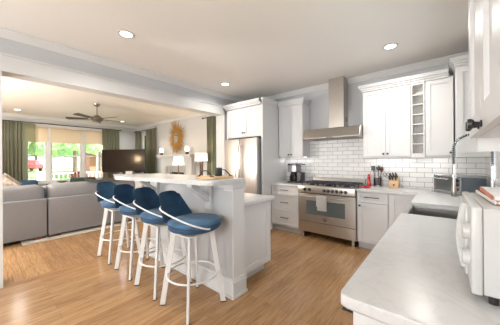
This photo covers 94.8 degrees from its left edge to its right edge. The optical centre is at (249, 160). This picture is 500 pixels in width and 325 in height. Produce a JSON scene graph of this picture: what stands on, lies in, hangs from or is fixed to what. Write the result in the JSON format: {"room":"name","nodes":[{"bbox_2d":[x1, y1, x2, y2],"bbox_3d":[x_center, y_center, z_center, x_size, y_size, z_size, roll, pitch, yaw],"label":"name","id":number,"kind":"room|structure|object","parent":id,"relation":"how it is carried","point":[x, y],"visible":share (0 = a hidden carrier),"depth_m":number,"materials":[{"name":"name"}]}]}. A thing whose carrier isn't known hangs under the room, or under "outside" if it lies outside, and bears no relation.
{"room":"kitchen","nodes":[
{"label":"kitchen","id":0,"kind":"room"},
{"bbox_2d":[2,115,136,188],"bbox_3d":[-6.769,0.009,7.351,0.120,2.820,6.160,0,0,40],"label":"wall","id":1,"kind":"structure","parent":0,"point":[127,135],"depth_m":8.74,"materials":[{"name":"white paint"}]},
{"bbox_2d":[36,126,48,182],"bbox_3d":[-6.775,-0.181,7.302,0.135,1.800,0.580,0,0,40],"label":"window","id":2,"kind":"structure","parent":1,"relation":"in","point":[46,145],"depth_m":7.47,"materials":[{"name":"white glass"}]},
{"bbox_2d":[36,126,47,142],"bbox_3d":[-6.713,-0.826,7.269,0.040,0.500,0.515,0,0,40],"label":"roller blind","id":3,"kind":"object","parent":2,"relation":"attached to","point":[41,132],"visible":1,"depth_m":7.35,"materials":[{"name":"beige fabric"}]},
{"bbox_2d":[3,120,121,130],"bbox_3d":[-6.214,-1.170,7.804,0.151,0.052,3.432,0,0,40],"label":"curtain rod","id":4,"kind":"object","parent":1,"relation":"attached to","point":[3,120],"visible":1,"depth_m":7.54,"materials":[{"name":"black metal"}]},
{"bbox_2d":[2,121,22,180],"bbox_3d":[-7.034,0.126,6.738,0.088,2.550,0.560,0,0,40],"label":"curtain","id":5,"kind":"object","parent":4,"relation":"hanging from","point":[12,132],"visible":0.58,"depth_m":6.77,"materials":[{"name":"green fabric"}]},
{"bbox_2d":[23,122,35,179],"bbox_3d":[-6.764,0.124,7.060,0.087,2.550,0.280,0,0,40],"label":"curtain","id":6,"kind":"object","parent":4,"relation":"hanging from","point":[29,129],"visible":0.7,"depth_m":7.06,"materials":[{"name":"fabric"}]},
{"bbox_2d":[102,129,119,178],"bbox_3d":[-5.308,0.113,8.795,0.088,2.550,0.590,0,0,40],"label":"curtain","id":7,"kind":"object","parent":4,"relation":"hanging from","point":[110,138],"visible":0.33,"depth_m":8.75,"materials":[{"name":"green fabric"}]},
{"bbox_2d":[25,122,101,184],"bbox_3d":[-6.164,-0.186,7.925,0.070,2.000,2.500,0,0,40],"label":"trim","id":8,"kind":"structure","parent":1,"relation":"attached to","point":[41,125],"depth_m":7.76,"materials":[{"name":"white wood"}]},
{"bbox_2d":[49,127,82,181],"bbox_3d":[-6.290,-0.185,7.881,0.135,1.800,0.930,0,0,40],"label":"window","id":9,"kind":"structure","parent":1,"relation":"in","point":[80,156],"depth_m":7.68,"materials":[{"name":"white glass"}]},
{"bbox_2d":[51,127,81,143],"bbox_3d":[-6.234,-0.830,7.840,0.040,0.500,0.855,0,0,40],"label":"roller blind","id":10,"kind":"object","parent":9,"relation":"attached to","point":[58,135],"visible":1,"depth_m":7.83,"materials":[{"name":"beige fabric"}]},
{"bbox_2d":[2,112,136,128],"bbox_3d":[-6.707,-1.359,7.290,0.070,0.085,6.160,0,0,40],"label":"trim","id":11,"kind":"structure","parent":1,"relation":"attached to","point":[3,113],"depth_m":7.74,"materials":[{"name":"white wood"}]},
{"bbox_2d":[83,130,102,179],"bbox_3d":[-5.731,-0.189,8.547,0.135,1.800,0.810,0,0,40],"label":"window","id":12,"kind":"structure","parent":1,"relation":"in","point":[84,144],"depth_m":8.24,"materials":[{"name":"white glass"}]},
{"bbox_2d":[85,130,101,144],"bbox_3d":[-5.680,-0.834,8.501,0.040,0.500,0.710,0,0,40],"label":"roller blind","id":13,"kind":"object","parent":12,"relation":"attached to","point":[91,137],"visible":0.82,"depth_m":8.44,"materials":[{"name":"beige fabric"}]},
{"bbox_2d":[52,143,101,171],"bbox_3d":[-11.777,-1.192,15.590,3.092,6.551,3.193,0,0,40],"label":"tree","id":14,"kind":"object","parent":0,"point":[90,148],"visible":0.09,"depth_m":15.36,"materials":[{"name":"green plant"}]},
{"bbox_2d":[2,71,220,115],"bbox_3d":[-1.743,-1.215,3.869,0.230,0.450,3.360,0,0,40],"label":"beam","id":15,"kind":"structure","parent":0,"point":[5,74],"depth_m":3.29,"materials":[{"name":"white paint"}]},
{"bbox_2d":[0,221,371,324],"bbox_3d":[-3.111,1.421,3.638,10.540,0.060,7.360,0,0,40],"label":"floor","id":16,"kind":"structure","parent":0,"point":[304,278],"depth_m":2.47,"materials":[{"name":"brown wood"}]},
{"bbox_2d":[18,180,45,197],"bbox_3d":[-6.329,0.996,6.427,0.730,0.840,0.880,0,0,40],"label":"armchair","id":17,"kind":"object","parent":16,"relation":"on","point":[24,182],"visible":0.06,"depth_m":6.65,"materials":[{"name":"blue fabric"}]},
{"bbox_2d":[4,243,149,287],"bbox_3d":[-1.634,1.377,3.796,0.080,0.004,3.320,0,0,40],"label":"trim","id":18,"kind":"structure","parent":16,"relation":"on","point":[114,254],"depth_m":2.88,"materials":[{"name":"brown wood"}]},
{"bbox_2d":[21,218,140,245],"bbox_3d":[-3.916,1.389,5.794,2.936,0.014,2.870,0,0,40],"label":"area rug","id":19,"kind":"object","parent":16,"relation":"on","point":[85,230],"visible":0.16,"depth_m":4.39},
{"bbox_2d":[2,180,136,243],"bbox_3d":[-4.029,0.912,4.412,1.045,0.940,3.670,0,0,40],"label":"sofa","id":20,"kind":"object","parent":19,"relation":"on","point":[67,206],"visible":0.66,"depth_m":4.17,"materials":[{"name":"grey fabric"}]},
{"bbox_2d":[2,173,21,185],"bbox_3d":[-4.415,0.471,4.099,0.140,0.495,0.495,0,0,40],"label":"throw pillow","id":21,"kind":"object","parent":20,"relation":"on","point":[7,180],"visible":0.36,"depth_m":4.12,"materials":[{"name":"beige fabric"}]},
{"bbox_2d":[2,184,43,201],"bbox_3d":[-4.347,0.643,3.627,0.390,0.395,1.632,0,0,40],"label":"cushion","id":22,"kind":"object","parent":20,"relation":"on","point":[19,192],"depth_m":3.91,"materials":[{"name":"fabric"}]},
{"bbox_2d":[45,180,134,197],"bbox_3d":[-3.291,0.634,4.885,0.390,0.395,1.562,0,0,40],"label":"cushion","id":23,"kind":"object","parent":20,"relation":"on","point":[53,190],"depth_m":4.47,"materials":[{"name":"fabric"}]},
{"bbox_2d":[82,178,114,181],"bbox_3d":[-3.151,0.418,5.062,0.460,0.063,0.800,0,0,40],"label":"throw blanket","id":24,"kind":"object","parent":20,"relation":"on","point":[105,179],"visible":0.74,"depth_m":4.85,"materials":[{"name":"grey fabric"}]},
{"bbox_2d":[70,177,95,181],"bbox_3d":[-5.331,0.978,7.302,0.880,0.860,0.730,0,0,-30],"label":"armchair","id":25,"kind":"object","parent":16,"relation":"on","point":[73,179],"visible":0.09,"depth_m":7.45,"materials":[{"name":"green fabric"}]},
{"bbox_2d":[95,181,140,264],"bbox_3d":[-1.910,0.850,3.356,0.616,1.062,0.544,0,0,40],"label":"bar stool","id":26,"kind":"object","parent":16,"relation":"on","point":[105,190],"visible":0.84,"depth_m":3.32,"materials":[{"name":"white metal"}]},
{"bbox_2d":[113,173,148,188],"bbox_3d":[-4.174,0.936,8.077,1.040,0.925,0.470,0,0,2],"label":"tv cabinet","id":27,"kind":"object","parent":16,"relation":"on","point":[137,184],"visible":0.03,"depth_m":7.88,"materials":[{"name":"white wood"}]},
{"bbox_2d":[102,149,145,173],"bbox_3d":[-4.410,0.045,8.037,1.550,0.859,0.200,0,0,2],"label":"television","id":28,"kind":"object","parent":27,"relation":"on","point":[114,160],"visible":0.98,"depth_m":8.02,"materials":[{"name":"black plastic"}]},
{"bbox_2d":[113,184,164,280],"bbox_3d":[-1.420,0.846,2.945,0.616,1.062,0.544,0,0,40],"label":"bar stool","id":29,"kind":"object","parent":16,"relation":"on","point":[123,196],"visible":0.73,"depth_m":2.91,"materials":[{"name":"white metal"}]},
{"bbox_2d":[133,187,191,300],"bbox_3d":[-0.979,0.843,2.568,0.616,1.062,0.544,0,0,40],"label":"bar stool","id":30,"kind":"object","parent":16,"relation":"on","point":[146,200],"visible":0.81,"depth_m":2.53,"materials":[{"name":"white metal"}]},
{"bbox_2d":[156,154,195,174],"bbox_3d":[-2.502,0.603,7.491,2.030,1.565,0.455,0,0,40],"label":"fireplace","id":31,"kind":"object","parent":16,"relation":"on","point":[167,167],"visible":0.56,"depth_m":7.44,"materials":[{"name":"white stone"}]},
{"bbox_2d":[156,154,194,157],"bbox_3d":[-2.440,-0.132,7.532,1.980,0.095,0.305,0,0,40],"label":"mantel shelf","id":32,"kind":"object","parent":31,"relation":"attached to","point":[184,155],"depth_m":7.17,"materials":[{"name":"white wood"}]},
{"bbox_2d":[185,146,188,153],"bbox_3d":[-1.934,-0.307,7.064,0.130,0.243,0.130,0,0,40],"label":"candle lamp","id":33,"kind":"object","parent":31,"relation":"on","point":[186,147],"visible":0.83,"depth_m":7.02,"materials":[{"name":"white glass"}]},
{"bbox_2d":[159,190,225,324],"bbox_3d":[-0.561,0.839,2.218,0.616,1.062,0.544,0,0,40],"label":"bar stool","id":34,"kind":"object","parent":16,"relation":"on","point":[183,222],"visible":1,"depth_m":2.18,"materials":[{"name":"blue fabric"}]},
{"bbox_2d":[195,153,207,175],"bbox_3d":[-1.325,0.589,6.272,0.350,1.575,0.350,0,0,40],"label":"floor lamp","id":35,"kind":"object","parent":16,"relation":"on","point":[198,156],"visible":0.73,"depth_m":6.15,"materials":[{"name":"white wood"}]},
{"bbox_2d":[139,181,270,300],"bbox_3d":[-0.690,0.802,3.039,1.826,1.138,1.040,0,0,40],"label":"kitchen island","id":36,"kind":"object","parent":16,"relation":"on","point":[243,240],"visible":0.7,"depth_m":2.53,"materials":[{"name":"paint"}]},
{"bbox_2d":[115,173,245,185],"bbox_3d":[-0.939,0.213,2.693,1.773,0.043,0.684,0,0,40],"label":"island countertop","id":37,"kind":"structure","parent":36,"relation":"on","point":[153,177],"depth_m":2.41,"materials":[{"name":"stone"}]},
{"bbox_2d":[196,169,233,179],"bbox_3d":[-0.368,0.140,2.399,0.280,0.089,0.280,0,0,40],"label":"serving tray","id":38,"kind":"object","parent":37,"relation":"on","point":[212,177],"visible":0.8,"depth_m":2.32,"materials":[{"name":"brown wood"}]},
{"bbox_2d":[215,167,221,175],"bbox_3d":[-0.332,0.115,2.420,0.078,0.093,0.078,0,0,40],"label":"jar","id":39,"kind":"object","parent":38,"relation":"on","point":[218,171],"visible":1,"depth_m":2.38,"materials":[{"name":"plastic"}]},
{"bbox_2d":[244,193,274,205],"bbox_3d":[-0.573,0.474,3.237,1.795,0.040,0.603,0,0,40],"label":"island countertop","id":40,"kind":"structure","parent":36,"relation":"on","point":[249,198],"depth_m":2.76,"materials":[{"name":"stone"}]},
{"bbox_2d":[224,137,261,194],"bbox_3d":[0.067,0.456,4.922,0.880,1.780,0.978,0,0,40],"label":"refrigerator","id":41,"kind":"object","parent":16,"relation":"on","point":[242,156],"visible":0.38,"depth_m":4.48,"materials":[{"name":"metal"}]},
{"bbox_2d":[222,97,285,228],"bbox_3d":[0.124,0.090,4.981,1.101,2.550,0.905,0,0,40],"label":"tall cabinet","id":42,"kind":"object","parent":16,"relation":"on","point":[257,117],"visible":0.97,"depth_m":4.60,"materials":[{"name":"white wood"}]},
{"bbox_2d":[272,185,306,233],"bbox_3d":[0.835,0.923,4.577,0.609,0.873,0.618,0,0,40],"label":"base cabinet","id":43,"kind":"object","parent":16,"relation":"on","point":[285,205],"visible":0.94,"depth_m":4.36,"materials":[{"name":"white wood"}]},
{"bbox_2d":[271,181,305,186],"bbox_3d":[0.837,0.464,4.583,0.609,0.040,0.602,0,0,40],"label":"countertop","id":44,"kind":"structure","parent":43,"relation":"on","point":[283,183],"depth_m":4.42,"materials":[{"name":"stone"}]},
{"bbox_2d":[287,163,304,182],"bbox_3d":[0.918,0.251,4.592,0.300,0.384,0.267,0,0,40],"label":"coffee maker","id":45,"kind":"object","parent":44,"relation":"on","point":[296,176],"visible":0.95,"depth_m":4.55,"materials":[{"name":"black plastic"}]},
{"bbox_2d":[298,177,365,246],"bbox_3d":[1.424,0.840,4.041,0.967,1.030,0.667,0,0,40],"label":"range cooker","id":46,"kind":"object","parent":16,"relation":"on","point":[340,218],"visible":0.98,"depth_m":3.81,"materials":[{"name":"metal"}]},
{"bbox_2d":[316,196,326,211],"bbox_3d":[1.185,0.721,3.820,0.165,0.252,0.041,0,0,40],"label":"tea towel","id":47,"kind":"object","parent":46,"relation":"hanging from","point":[321,201],"visible":1,"depth_m":3.81,"materials":[{"name":"white fabric"}]},
{"bbox_2d":[342,306,352,313],"bbox_3d":[1.308,1.350,2.234,0.545,0.010,0.810,0,0,40],"label":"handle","id":48,"kind":"object","parent":16,"relation":"on","point":[343,307],"visible":0.08,"depth_m":2.08,"materials":[{"name":"metal"}]},
{"bbox_2d":[353,311,386,324],"bbox_3d":[1.066,0.921,1.145,0.701,0.873,1.485,0,0,40],"label":"base cabinet","id":49,"kind":"object","parent":16,"relation":"on","point":[358,319],"visible":0.02,"depth_m":0.77,"materials":[{"name":"white wood"}]},
{"bbox_2d":[341,186,499,324],"bbox_3d":[1.425,0.460,2.156,1.446,0.040,3.564,0,0,40],"label":"countertop","id":50,"kind":"structure","parent":49,"relation":"on","point":[414,275],"depth_m":0.87,"materials":[{"name":"stone"}]},
{"bbox_2d":[367,174,370,185],"bbox_3d":[1.996,0.331,3.862,0.058,0.206,0.058,0,0,40],"label":"pepper mill","id":51,"kind":"object","parent":50,"relation":"on","point":[368,176],"visible":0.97,"depth_m":3.84,"materials":[{"name":"red ceramic"}]},
{"bbox_2d":[373,176,381,186],"bbox_3d":[2.105,0.346,3.797,0.120,0.174,0.120,0,0,40],"label":"utensil canister","id":52,"kind":"object","parent":50,"relation":"on","point":[380,177],"visible":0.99,"depth_m":3.75,"materials":[{"name":"silver metal"}]},
{"bbox_2d":[389,177,399,187],"bbox_3d":[2.284,0.348,3.640,0.125,0.168,0.141,0,0,40],"label":"knife block","id":53,"kind":"object","parent":50,"relation":"on","point":[393,183],"visible":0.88,"depth_m":3.60,"materials":[{"name":"brown wood"}]},
{"bbox_2d":[402,204,457,218],"bbox_3d":[1.662,0.593,2.014,0.520,0.270,0.607,0,0,40],"label":"sink","id":54,"kind":"object","parent":50,"relation":"in","point":[410,209],"visible":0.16,"depth_m":2.25,"materials":[{"name":"metal"}]},
{"bbox_2d":[414,207,457,218],"bbox_3d":[1.670,0.600,2.008,0.500,0.241,0.607,0,0,40],"label":"basin","id":55,"kind":"object","parent":54,"relation":"in","point":[450,214],"depth_m":2.25,"materials":[{"name":"metal"}]},
{"bbox_2d":[431,174,486,195],"bbox_3d":[2.652,0.309,2.947,0.348,0.241,0.440,0,0,3],"label":"toaster oven","id":56,"kind":"object","parent":50,"relation":"on","point":[442,183],"visible":0.7,"depth_m":2.78,"materials":[{"name":"silver metal"}]},
{"bbox_2d":[431,190,461,195],"bbox_3d":[2.514,0.421,2.955,0.044,0.013,0.440,0,0,4],"label":"tray","id":57,"kind":"object","parent":56,"relation":"on","point":[439,191],"depth_m":2.96,"materials":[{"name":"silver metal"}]},
{"bbox_2d":[450,133,494,196],"bbox_3d":[1.851,0.104,1.868,0.090,0.665,0.333,0,0,-41],"label":"spring faucet","id":58,"kind":"object","parent":50,"relation":"on","point":[453,176],"visible":0.65,"depth_m":1.94,"materials":[{"name":"silver metal"}]},
{"bbox_2d":[456,191,499,305],"bbox_3d":[0.958,0.293,0.801,0.366,0.300,0.455,0,0,40],"label":"microwave oven","id":59,"kind":"object","parent":50,"relation":"on","point":[478,218],"visible":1,"depth_m":0.71,"materials":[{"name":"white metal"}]},
{"bbox_2d":[476,190,499,204],"bbox_3d":[1.000,0.137,0.813,0.245,0.012,0.350,0,0,37],"label":"book","id":60,"kind":"object","parent":59,"relation":"on","point":[496,202],"visible":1,"depth_m":0.84,"materials":[{"name":"paper"}]},
{"bbox_2d":[480,186,499,200],"bbox_3d":[1.000,0.123,0.814,0.236,0.015,0.330,0,0,40],"label":"book","id":61,"kind":"object","parent":60,"relation":"on","point":[493,193],"visible":1,"depth_m":0.86,"materials":[{"name":"paper"}]},
{"bbox_2d":[357,192,388,249],"bbox_3d":[1.983,0.914,3.614,0.418,0.873,0.618,0,0,40],"label":"base cabinet","id":62,"kind":"object","parent":16,"relation":"on","point":[372,208],"visible":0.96,"depth_m":3.41,"materials":[{"name":"white wood"}]},
{"bbox_2d":[389,194,414,227],"bbox_3d":[2.537,0.910,3.169,0.998,0.873,0.587,0,0,40],"label":"base cabinet","id":63,"kind":"object","parent":16,"relation":"on","point":[397,203],"visible":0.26,"depth_m":3.21,"materials":[{"name":"white wood"}]},
{"bbox_3d":[-1.978,1.037,6.392,0.520,0.690,0.520,0,0,40],"label":"side table","id":64,"kind":"object","parent":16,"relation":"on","visible":0},
{"bbox_2d":[173,156,184,173],"bbox_3d":[-1.984,0.291,6.392,0.324,0.799,0.324,0,0,40],"label":"table lamp","id":65,"kind":"object","parent":64,"relation":"on","point":[178,160],"visible":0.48,"depth_m":6.28,"materials":[{"name":"white fabric"}]},
{"bbox_2d":[225,101,237,139],"bbox_3d":[-0.387,-0.041,5.474,0.230,2.820,0.830,0,0,40],"label":"wall","id":66,"kind":"structure","parent":0,"point":[232,102],"depth_m":5.14,"materials":[{"name":"white paint"}]},
{"bbox_2d":[0,52,224,114],"bbox_3d":[-2.604,-1.077,2.635,0.035,0.197,6.500,0,0,40],"label":"trim","id":67,"kind":"structure","parent":66,"relation":"attached to","point":[9,63],"depth_m":3.17,"materials":[{"name":"white paint"}]},
{"bbox_2d":[0,37,230,105],"bbox_3d":[-2.572,-1.274,2.698,0.006,0.180,6.640,0,0,40],"label":"trim","id":68,"kind":"structure","parent":66,"relation":"attached to","point":[8,46],"depth_m":3.20,"materials":[{"name":"white wood"}]},
{"bbox_2d":[0,27,245,101],"bbox_3d":[-2.345,-1.393,2.911,0.070,0.085,7.260,0,0,40],"label":"trim","id":69,"kind":"structure","parent":66,"relation":"attached to","point":[6,33],"depth_m":3.20,"materials":[{"name":"white wood"}]},
{"bbox_2d":[216,115,224,174],"bbox_3d":[-0.621,0.186,5.193,0.270,2.370,0.125,0,0,40],"label":"trim","id":70,"kind":"structure","parent":66,"relation":"attached to","point":[220,120],"depth_m":5.14,"materials":[{"name":"white wood"}]},
{"bbox_2d":[0,0,468,125],"bbox_3d":[-3.159,-1.479,3.607,10.540,0.100,7.480,0,0,40],"label":"ceiling","id":71,"kind":"structure","parent":0,"point":[261,48],"depth_m":2.78,"materials":[{"name":"paint"}]},
{"bbox_2d":[65,103,125,123],"bbox_3d":[-3.826,-1.188,5.844,1.298,0.469,1.247,0,0,40],"label":"ceiling fan","id":72,"kind":"object","parent":71,"relation":"hanging from","point":[96,118],"visible":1,"depth_m":5.71,"materials":[{"name":"brown metal"}]},
{"bbox_2d":[117,30,134,38],"bbox_3d":[-1.412,-1.437,2.624,0.180,0.008,0.180,0,0,40],"label":"recessed light","id":73,"kind":"object","parent":71,"relation":"in","point":[123,33],"visible":1,"depth_m":2.62,"materials":[{"name":"white glass"}]},
{"bbox_2d":[382,43,398,49],"bbox_3d":[1.803,-1.462,2.955,0.180,0.008,0.180,0,0,40],"label":"recessed light","id":74,"kind":"object","parent":71,"relation":"in","point":[390,46],"visible":1,"depth_m":2.95,"materials":[{"name":"white glass"}]},
{"bbox_2d":[137,63,484,189],"bbox_3d":[-0.786,-0.038,6.422,10.540,2.820,0.132,0,0,40],"label":"wall","id":75,"kind":"structure","parent":0,"point":[331,158],"depth_m":4.20,"materials":[{"name":"tile"}]},
{"bbox_2d":[141,133,145,172],"bbox_3d":[-4.149,-0.201,9.214,0.700,1.800,0.135,0,0,40],"label":"window","id":76,"kind":"structure","parent":75,"relation":"in","point":[143,135],"depth_m":9.38,"materials":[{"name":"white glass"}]},
{"bbox_2d":[136,113,204,128],"bbox_3d":[-2.509,-1.392,7.742,5.920,0.085,0.070,0,0,40],"label":"trim","id":77,"kind":"structure","parent":75,"relation":"attached to","point":[193,114],"depth_m":7.93,"materials":[{"name":"white wood"}]},
{"bbox_2d":[167,120,185,153],"bbox_3d":[-2.485,-0.802,7.726,1.129,1.158,0.060,0,0,40],"label":"sunburst mirror","id":78,"kind":"object","parent":75,"relation":"attached to","point":[176,135],"visible":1,"depth_m":7.68,"materials":[{"name":"gold metal"}]},
{"bbox_2d":[174,132,177,142],"bbox_3d":[-2.480,-0.745,7.708,0.259,0.395,0.008,0,0,40],"label":"mirror glass","id":79,"kind":"object","parent":78,"relation":"attached to","point":[175,133],"depth_m":7.70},
{"bbox_2d":[277,97,310,157],"bbox_3d":[0.906,-0.621,4.665,0.598,1.140,0.375,0,0,40],"label":"upper cabinet","id":80,"kind":"object","parent":75,"relation":"attached to","point":[294,114],"visible":1,"depth_m":4.55,"materials":[{"name":"white wood"}]},
{"bbox_2d":[303,76,362,140],"bbox_3d":[1.491,-0.920,4.080,0.960,1.086,0.518,0,0,40],"label":"range hood","id":81,"kind":"object","parent":75,"relation":"attached to","point":[338,129],"visible":0.92,"depth_m":4.04,"materials":[{"name":"metal"}]},
{"bbox_2d":[266,51,468,99],"bbox_3d":[1.520,-1.423,4.361,4.140,0.085,0.070,0,0,40],"label":"trim","id":82,"kind":"structure","parent":75,"relation":"attached to","point":[443,60],"depth_m":3.79,"materials":[{"name":"white wood"}]},
{"bbox_2d":[358,76,410,157],"bbox_3d":[2.133,-0.618,3.636,0.696,1.165,0.375,0,0,40],"label":"upper cabinet","id":83,"kind":"object","parent":75,"relation":"attached to","point":[386,104],"visible":0.93,"depth_m":3.50,"materials":[{"name":"white wood"}]},
{"bbox_2d":[410,73,424,157],"bbox_3d":[2.461,-0.621,3.361,0.158,1.165,0.375,0,0,40],"label":"wine rack cabinet","id":84,"kind":"object","parent":75,"relation":"attached to","point":[417,81],"visible":0.92,"depth_m":3.32,"materials":[{"name":"white wood"}]},
{"bbox_2d":[424,68,453,157],"bbox_3d":[2.639,-0.622,3.211,0.302,1.165,0.375,0,0,40],"label":"upper cabinet","id":85,"kind":"object","parent":75,"relation":"attached to","point":[439,87],"visible":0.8,"depth_m":3.12,"materials":[{"name":"white wood"}]},
{"bbox_3d":[-4.081,-1.177,9.016,1.782,0.052,0.151,0,0,40],"label":"curtain rod","id":86,"kind":"object","parent":75,"relation":"attached to","visible":0},
{"bbox_2d":[135,132,140,173],"bbox_3d":[-4.566,0.112,9.367,0.400,2.540,0.087,0,0,40],"label":"curtain","id":87,"kind":"object","parent":86,"relation":"hanging from","point":[137,134],"visible":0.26,"depth_m":9.34,"materials":[{"name":"green fabric"}]},
{"bbox_2d":[146,129,154,182],"bbox_3d":[-3.774,0.106,8.702,0.670,2.540,0.088,0,0,40],"label":"curtain","id":88,"kind":"object","parent":86,"relation":"hanging from","point":[150,134],"visible":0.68,"depth_m":8.70,"materials":[{"name":"green fabric"}]},
{"bbox_3d":[-0.830,-1.223,6.288,1.392,0.052,0.151,0,0,40],"label":"curtain rod","id":89,"kind":"object","parent":75,"relation":"attached to","visible":0},
{"bbox_2d":[207,116,215,174],"bbox_3d":[-1.058,0.074,6.423,0.440,2.560,0.087,0,0,40],"label":"curtain","id":90,"kind":"object","parent":89,"relation":"hanging from","point":[211,121],"visible":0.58,"depth_m":6.45,"materials":[{"name":"green fabric"}]},
{"bbox_3d":[0.844,-0.051,0.244,0.100,2.820,7.260,0,0,40],"label":"wall","id":91,"kind":"structure","parent":0,"visible":0},
{"bbox_2d":[485,153,499,186],"bbox_3d":[1.982,0.183,1.685,0.012,0.506,3.568,0,0,40],"label":"wall","id":92,"kind":"structure","parent":91,"relation":"attached to","point":[487,159],"depth_m":2.83,"materials":[{"name":"tile"}]},
{"bbox_2d":[449,54,490,156],"bbox_3d":[2.774,-0.643,2.928,0.359,1.205,0.635,0,0,40],"label":"upper cabinet","id":93,"kind":"object","parent":92,"relation":"attached to","point":[458,66],"visible":0.55,"depth_m":2.76,"materials":[{"name":"white wood"}]},
{"bbox_2d":[465,0,499,151],"bbox_3d":[0.655,-0.636,0.412,0.371,1.206,1.180,0,0,40],"label":"upper cabinet","id":94,"kind":"object","parent":92,"relation":"attached to","point":[483,123],"visible":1,"depth_m":0.65,"materials":[{"name":"white wood"}]},
{"bbox_2d":[495,151,499,184],"bbox_3d":[1.934,-0.384,1.573,0.135,1.230,2.000,0,0,40],"label":"window","id":95,"kind":"structure","parent":91,"relation":"in","point":[497,180],"depth_m":2.33,"materials":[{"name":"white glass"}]},
{"bbox_3d":[-3.800,-0.014,1.407,0.230,2.820,3.070,0,0,40],"label":"wall","id":96,"kind":"structure","parent":0,"visible":0},
{"bbox_2d":[0,70,2,287],"bbox_3d":[-2.852,0.203,2.535,0.270,2.370,0.155,0,0,40],"label":"trim","id":97,"kind":"structure","parent":96,"relation":"attached to","point":[1,187],"depth_m":2.50,"materials":[{"name":"white wood"}]},
{"label":"outside","id":98,"kind":"structure","parent":0,"visible":0},
{"bbox_3d":[-7.558,1.505,8.310,2.320,0.080,9.000,0,0,40],"label":"ground porch","id":99,"kind":"structure","parent":98,"visible":0},
{"bbox_2d":[36,171,102,179],"bbox_3d":[-8.137,0.950,9.118,0.080,0.880,8.500,0,0,40],"label":"porch railing","id":100,"kind":"object","parent":99,"relation":"on","point":[96,172],"visible":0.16,"depth_m":9.64,"materials":[{"name":"white wood"}]},
{"bbox_2d":[71,172,79,177],"bbox_3d":[-6.893,0.960,9.341,0.580,1.000,0.740,0,0,40],"label":"porch chair","id":101,"kind":"object","parent":99,"relation":"on","point":[75,173],"visible":0.1,"depth_m":9.41,"materials":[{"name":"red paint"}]},
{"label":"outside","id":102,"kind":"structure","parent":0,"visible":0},
{"bbox_2d":[36,167,79,178],"bbox_3d":[-31.936,1.852,36.599,24.000,0.830,65.000,0,0,40],"label":"bank","id":103,"kind":"object","parent":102,"point":[69,169],"visible":0.22,"depth_m":28.80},
{"bbox_2d":[36,160,43,170],"bbox_3d":[-28.641,0.687,29.649,4.380,1.448,1.800,0,0,28],"label":"car","id":104,"kind":"object","parent":103,"relation":"on","point":[39,165],"visible":0.18,"depth_m":29.34,"materials":[{"name":"red paint"}]},
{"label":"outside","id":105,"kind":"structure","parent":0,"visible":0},
{"bbox_3d":[-19.183,2.127,20.679,24.000,0.020,5.000,0,0,40],"label":"driveway","id":106,"kind":"object","parent":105,"visible":0},
{"bbox_2d":[36,142,78,157],"bbox_3d":[-17.804,-1.927,20.644,4.506,8.111,4.729,0,0,40],"label":"tree","id":107,"kind":"object","parent":106,"relation":"on","point":[40,148],"visible":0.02,"depth_m":19.62,"materials":[{"name":"green plant"}]},
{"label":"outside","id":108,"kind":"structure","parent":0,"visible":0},
{"bbox_3d":[-21.966,2.224,28.236,50.020,0.130,65.000,0,0,40],"label":"lawn","id":109,"kind":"structure","parent":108,"visible":0},
{"bbox_2d":[36,151,58,168],"bbox_3d":[-34.452,-3.238,36.461,7.939,10.995,7.421,0,0,-27],"label":"tree","id":110,"kind":"object","parent":109,"relation":"on","point":[55,152],"visible":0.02,"depth_m":38.07,"materials":[{"name":"green plant"}]},
{"bbox_2d":[86,152,102,176],"bbox_3d":[-17.342,-0.488,29.821,5.700,5.220,7.400,0,0,40],"label":"house","id":111,"kind":"structure","parent":109,"relation":"on","point":[91,162],"depth_m":26.70,"materials":[{"name":"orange brick"}]},
{"bbox_2d":[98,151,101,176],"bbox_3d":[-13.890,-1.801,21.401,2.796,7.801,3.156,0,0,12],"label":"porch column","id":112,"kind":"structure","parent":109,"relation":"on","point":[99,153],"depth_m":21.27,"materials":[{"name":"white paint"}]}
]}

